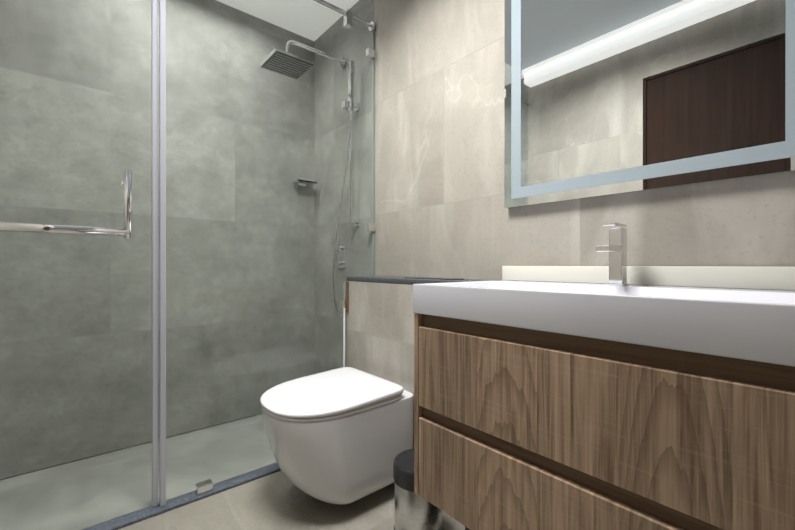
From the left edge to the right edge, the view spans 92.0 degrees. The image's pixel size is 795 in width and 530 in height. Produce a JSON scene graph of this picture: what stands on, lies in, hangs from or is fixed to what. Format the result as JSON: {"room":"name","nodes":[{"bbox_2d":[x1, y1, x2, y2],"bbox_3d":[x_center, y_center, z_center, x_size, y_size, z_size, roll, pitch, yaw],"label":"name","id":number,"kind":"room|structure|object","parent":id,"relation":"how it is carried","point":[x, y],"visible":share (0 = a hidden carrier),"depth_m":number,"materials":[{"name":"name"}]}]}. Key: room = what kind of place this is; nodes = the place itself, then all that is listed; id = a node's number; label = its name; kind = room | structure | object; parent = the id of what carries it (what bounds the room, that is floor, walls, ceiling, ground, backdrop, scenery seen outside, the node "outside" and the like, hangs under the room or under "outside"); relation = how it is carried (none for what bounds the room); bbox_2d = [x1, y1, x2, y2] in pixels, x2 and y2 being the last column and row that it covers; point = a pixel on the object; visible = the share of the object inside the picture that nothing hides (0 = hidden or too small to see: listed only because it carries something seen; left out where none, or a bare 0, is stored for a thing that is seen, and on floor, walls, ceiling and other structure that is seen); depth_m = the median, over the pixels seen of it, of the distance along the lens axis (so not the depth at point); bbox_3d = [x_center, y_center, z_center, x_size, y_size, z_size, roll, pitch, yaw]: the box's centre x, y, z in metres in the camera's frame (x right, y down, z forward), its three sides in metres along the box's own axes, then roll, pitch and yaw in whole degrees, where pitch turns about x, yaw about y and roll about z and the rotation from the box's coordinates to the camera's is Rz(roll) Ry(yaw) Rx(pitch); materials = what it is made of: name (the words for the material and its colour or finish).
{"room":"bathroom","nodes":[
{"label":"bathroom","id":0,"kind":"room"},
{"bbox_2d":[0,0,314,478],"bbox_3d":[-1.252,-0.310,2.209,1.650,2.520,0.120,0,0,-40],"label":"wall","id":1,"kind":"structure","parent":0,"point":[236,95],"depth_m":2.04,"materials":[{"name":"grey tile"}]},
{"bbox_2d":[293,176,316,186],"bbox_3d":[-0.627,-0.568,2.593,0.140,0.055,0.100,0,0,-40],"label":"soap dish","id":2,"kind":"object","parent":1,"relation":"attached to","point":[307,181],"depth_m":2.57,"materials":[{"name":"silver metal"}]},
{"bbox_2d":[314,0,373,373],"bbox_3d":[-0.350,-0.310,2.514,0.120,2.520,0.820,0,0,-40],"label":"wall","id":3,"kind":"structure","parent":0,"point":[363,9],"depth_m":2.45,"materials":[{"name":"grey tile"}]},
{"bbox_2d":[259,40,345,79],"bbox_3d":[-0.519,-1.203,2.239,0.494,0.181,0.230,0,0,-40],"label":"shower","id":4,"kind":"object","parent":3,"relation":"attached to","point":[283,63],"depth_m":2.15,"materials":[{"name":"silver metal"}]},
{"bbox_2d":[332,60,359,315],"bbox_3d":[-0.335,-0.432,2.312,0.118,1.486,0.276,0,0,-40],"label":"fittings","id":5,"kind":"object","parent":3,"relation":"attached to","point":[349,104],"depth_m":2.25,"materials":[{"name":"silver metal"}]},
{"bbox_2d":[374,0,794,279],"bbox_3d":[0.817,-0.309,1.136,0.120,2.520,2.790,0,0,-40],"label":"wall","id":6,"kind":"structure","parent":0,"point":[441,211],"depth_m":1.61,"materials":[{"name":"beige tile"}]},
{"bbox_2d":[504,0,794,208],"bbox_3d":[0.692,-0.694,1.169,0.024,0.950,0.836,0,0,-40],"label":"mirror","id":7,"kind":"object","parent":6,"relation":"attached to","point":[602,98],"visible":1,"depth_m":1.12,"materials":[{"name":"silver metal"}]},
{"label":"outside","id":8,"kind":"structure","parent":0,"visible":0},
{"bbox_2d":[0,413,464,529],"bbox_3d":[-0.124,1.011,0.878,1.890,0.120,3.610,0,0,-40],"label":"floor","id":9,"kind":"structure","parent":8,"point":[182,471],"depth_m":1.58,"materials":[{"name":"tile"}]},
{"bbox_2d":[81,462,280,529],"bbox_3d":[-0.831,0.944,1.566,1.456,0.012,0.065,0,0,-40],"label":"shower threshold","id":10,"kind":"object","parent":9,"relation":"on","point":[125,520],"visible":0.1,"depth_m":1.52,"materials":[{"name":"metal"}]},
{"bbox_2d":[0,0,374,529],"bbox_3d":[-0.747,-0.213,1.613,1.646,2.302,0.098,0,0,-40],"label":"shower enclosure","id":11,"kind":"object","parent":10,"relation":"on","point":[126,232],"visible":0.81,"depth_m":1.49,"materials":[{"name":"clear glass"}]},
{"bbox_2d":[393,449,442,529],"bbox_3d":[0.062,0.819,1.350,0.208,0.264,0.178,0,0,-40],"label":"pedal bin","id":12,"kind":"object","parent":9,"relation":"on","point":[414,510],"visible":0.52,"depth_m":1.29,"materials":[{"name":"silver metal"}]},
{"bbox_2d":[346,276,490,448],"bbox_3d":[0.071,0.503,1.776,0.188,0.894,0.839,0,0,-40],"label":"half wall","id":13,"kind":"structure","parent":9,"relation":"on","point":[380,329],"depth_m":1.79,"materials":[{"name":"beige tile"}]},
{"bbox_2d":[260,367,412,504],"bbox_3d":[-0.274,0.704,1.603,0.562,0.405,0.450,0,0,-40],"label":"toilet","id":14,"kind":"object","parent":13,"relation":"attached to","point":[341,436],"visible":0.96,"depth_m":1.43,"materials":[{"name":"white ceramic"}]},
{"bbox_2d":[413,222,794,529],"bbox_3d":[0.520,0.417,1.010,0.492,1.068,0.884,0,0,-40],"label":"vanity unit","id":15,"kind":"object","parent":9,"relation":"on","point":[617,393],"visible":1,"depth_m":0.80,"materials":[{"name":"brown wood"}]},
{"bbox_2d":[217,0,358,40],"bbox_3d":[-1.025,-1.630,1.940,1.890,0.120,0.820,0,0,-40],"label":"ceiling","id":16,"kind":"structure","parent":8,"point":[289,12],"depth_m":2.39,"materials":[{"name":"white paint"}]}
]}

